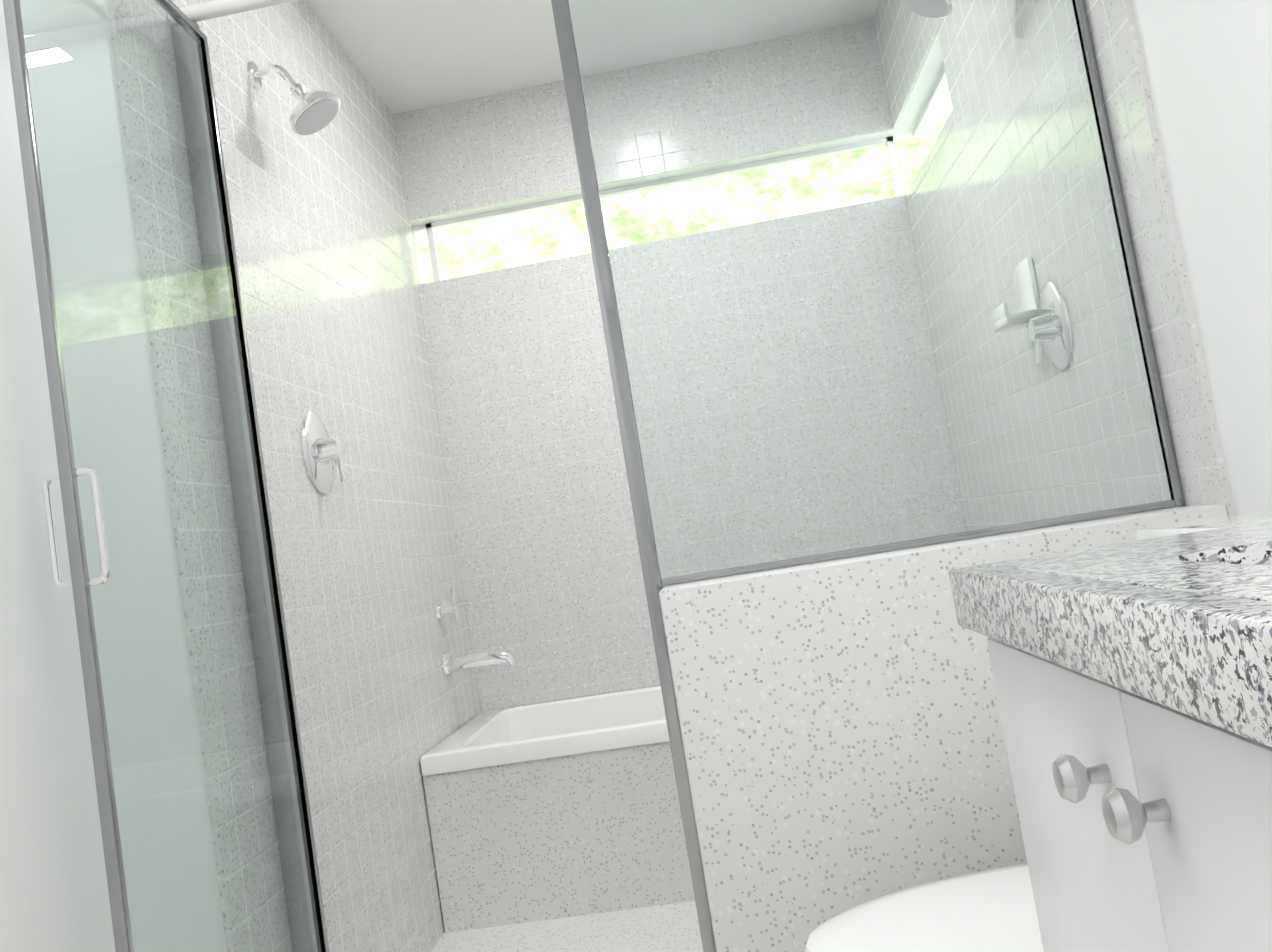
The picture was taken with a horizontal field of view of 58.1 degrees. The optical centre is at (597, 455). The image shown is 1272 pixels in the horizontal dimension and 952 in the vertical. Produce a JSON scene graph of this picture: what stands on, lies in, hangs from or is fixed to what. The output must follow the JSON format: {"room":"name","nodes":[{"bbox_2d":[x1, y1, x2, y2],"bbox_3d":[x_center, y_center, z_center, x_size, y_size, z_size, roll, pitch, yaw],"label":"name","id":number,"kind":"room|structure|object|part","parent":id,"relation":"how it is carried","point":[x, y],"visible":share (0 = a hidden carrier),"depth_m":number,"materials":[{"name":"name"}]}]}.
{"room":"bathroom","nodes":[
{"label":"bathroom","id":0,"kind":"room"},
{"bbox_2d":[0,0,423,951],"bbox_3d":[-0.795,-0.085,1.144,0.120,2.350,5.140,-9,-5,5],"label":"wall","id":1,"kind":"structure","parent":0,"point":[54,894],"depth_m":1.51,"materials":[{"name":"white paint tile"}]},
{"bbox_2d":[107,0,480,951],"bbox_3d":[-0.570,0.006,2.661,0.010,2.350,1.830,-9,-5,5],"label":"wall tile","id":2,"kind":"structure","parent":1,"relation":"attached to","point":[369,564],"depth_m":2.40,"materials":[{"name":"white tile"}]},
{"bbox_2d":[247,61,339,135],"bbox_3d":[-0.630,-0.758,2.390,0.175,0.171,0.120,-9,-5,5],"label":"shower head","id":3,"kind":"object","parent":2,"relation":"attached to","point":[311,112],"visible":0.98,"depth_m":2.38},
{"bbox_2d":[301,411,344,493],"bbox_3d":[-0.563,-0.011,2.404,0.056,0.176,0.176,-9,-5,5],"label":"shower valve","id":4,"kind":"object","parent":2,"relation":"attached to","point":[322,451],"visible":1,"depth_m":2.38,"materials":[{"name":"silver metal"}]},
{"bbox_2d":[435,590,517,675],"bbox_3d":[-0.335,0.482,3.174,0.200,0.237,0.064,-9,-5,5],"label":"tub spout","id":5,"kind":"object","parent":2,"relation":"attached to","point":[475,659],"visible":1,"depth_m":3.15,"materials":[{"name":"silver metal"}]},
{"bbox_2d":[305,0,877,113],"bbox_3d":[-0.168,-1.427,1.167,1.785,0.100,5.140,-9,-5,5],"label":"ceiling","id":6,"kind":"structure","parent":0,"point":[406,55],"depth_m":3.32,"materials":[{"name":"white paint"}]},
{"bbox_2d":[410,129,895,225],"bbox_3d":[0.287,-0.055,3.557,1.545,2.350,0.120,-9,-5,5],"label":"wall","id":7,"kind":"structure","parent":0,"point":[756,158],"depth_m":3.59,"materials":[{"name":"white terrazzo tile"}]},
{"bbox_2d":[412,66,947,280],"bbox_3d":[0.179,-0.796,3.239,1.635,0.209,0.810,-9,-5,5],"label":"window","id":8,"kind":"structure","parent":7,"relation":"in","point":[430,228],"depth_m":3.61,"materials":[{"name":"white paint"}]},
{"bbox_2d":[393,19,966,710],"bbox_3d":[0.286,-0.055,3.552,1.525,2.350,0.130,-9,-5,5],"label":"wall tile","id":9,"kind":"structure","parent":7,"relation":"attached to","point":[547,545],"depth_m":3.51,"materials":[{"name":"white tile"}]},
{"bbox_2d":[893,0,1271,513],"bbox_3d":[0.840,-0.356,0.988,0.120,2.350,5.140,-9,-5,5],"label":"wall","id":10,"kind":"structure","parent":0,"point":[1208,65],"depth_m":1.54,"materials":[{"name":"white paint"}]},
{"bbox_2d":[873,0,1235,530],"bbox_3d":[1.006,-0.248,2.601,0.130,2.350,1.890,-9,-5,5],"label":"wall tile","id":11,"kind":"structure","parent":10,"relation":"attached to","point":[1181,367],"depth_m":2.21,"materials":[{"name":"white tile"}]},
{"bbox_2d":[899,0,954,17],"bbox_3d":[0.687,-0.957,2.254,0.204,0.172,0.120,-9,-5,5],"label":"shower head","id":12,"kind":"object","parent":11,"relation":"attached to","point":[928,6],"depth_m":2.26},
{"bbox_2d":[990,256,1039,332],"bbox_3d":[0.868,-0.335,2.395,0.075,0.130,0.120,-9,-5,5],"label":"soap dish","id":13,"kind":"object","parent":11,"relation":"attached to","point":[1028,297],"depth_m":2.36,"materials":[{"name":"white ceramic"}]},
{"bbox_2d":[1028,281,1072,369],"bbox_3d":[0.879,-0.252,2.257,0.056,0.176,0.176,-9,-5,5],"label":"shower valve","id":14,"kind":"object","parent":11,"relation":"attached to","point":[1055,322],"depth_m":2.23,"materials":[{"name":"silver metal"}]},
{"bbox_3d":[0.214,0.985,0.966,1.785,0.100,5.140,-9,-5,5],"label":"floor","id":15,"kind":"structure","parent":0,"visible":0},
{"bbox_2d":[420,684,694,932],"bbox_3d":[0.386,0.837,3.043,1.519,0.420,0.735,-9,-5,5],"label":"bathtub","id":16,"kind":"object","parent":15,"relation":"on","point":[555,809],"visible":0.48,"depth_m":2.73,"materials":[{"name":"white stone"}]},
{"bbox_2d":[431,901,702,951],"bbox_3d":[0.342,1.008,2.281,1.525,0.030,0.780,-9,-5,5],"label":"floor","id":17,"kind":"structure","parent":15,"relation":"on","point":[669,928],"depth_m":2.58,"materials":[{"name":"stone"}]},
{"bbox_2d":[659,504,1227,951],"bbox_3d":[0.572,0.538,1.769,0.825,0.800,0.250,-9,-5,5],"label":"wall","id":18,"kind":"structure","parent":15,"relation":"on","point":[843,736],"depth_m":1.67,"materials":[{"name":"stone"}]},
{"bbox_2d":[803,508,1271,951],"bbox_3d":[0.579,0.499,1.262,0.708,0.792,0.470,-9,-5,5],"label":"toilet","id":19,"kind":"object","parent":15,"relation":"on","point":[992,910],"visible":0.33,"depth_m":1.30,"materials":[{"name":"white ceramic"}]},
{"bbox_2d":[956,612,1271,951],"bbox_3d":[0.543,0.425,0.103,0.550,0.759,1.684,-9,-5,5],"label":"bathroom vanity","id":20,"kind":"object","parent":15,"relation":"on","point":[1133,683],"depth_m":0.66,"materials":[{"name":"painted wood"},{"name":"granite"},{"name":"metal"}]},
{"bbox_2d":[949,520,1271,719],"bbox_3d":[0.486,0.025,0.138,0.538,0.050,1.688,-9,-5,5],"label":"countertop","id":21,"kind":"structure","parent":20,"relation":"on","point":[1190,612],"depth_m":0.61,"materials":[{"name":"grey stone"}]},
{"bbox_3d":[-0.123,1.002,1.811,0.700,0.110,0.250,-9,-5,5],"label":"sill","id":22,"kind":"structure","parent":0,"visible":0},
{"bbox_2d":[3,0,1184,951],"bbox_3d":[0.102,-0.035,1.579,1.523,1.821,0.629,-9,-5,5],"label":"shower enclosure","id":23,"kind":"object","parent":22,"relation":"on","point":[261,579],"visible":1,"depth_m":1.84,"materials":[{"name":"clear glass"}]},
{"bbox_3d":[-0.586,0.102,1.636,0.070,1.746,0.615,-9,-5,4],"label":"shower door frame","id":24,"kind":"part","parent":23,"relation":"part of","materials":[{"name":"silver metal"}]},
{"label":"outside","id":25,"kind":"structure","parent":0,"visible":0},
{"bbox_2d":[417,95,952,282],"bbox_3d":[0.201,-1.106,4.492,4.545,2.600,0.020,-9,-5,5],"label":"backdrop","id":26,"kind":"structure","parent":25,"point":[537,236],"depth_m":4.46,"materials":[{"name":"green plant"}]}
]}

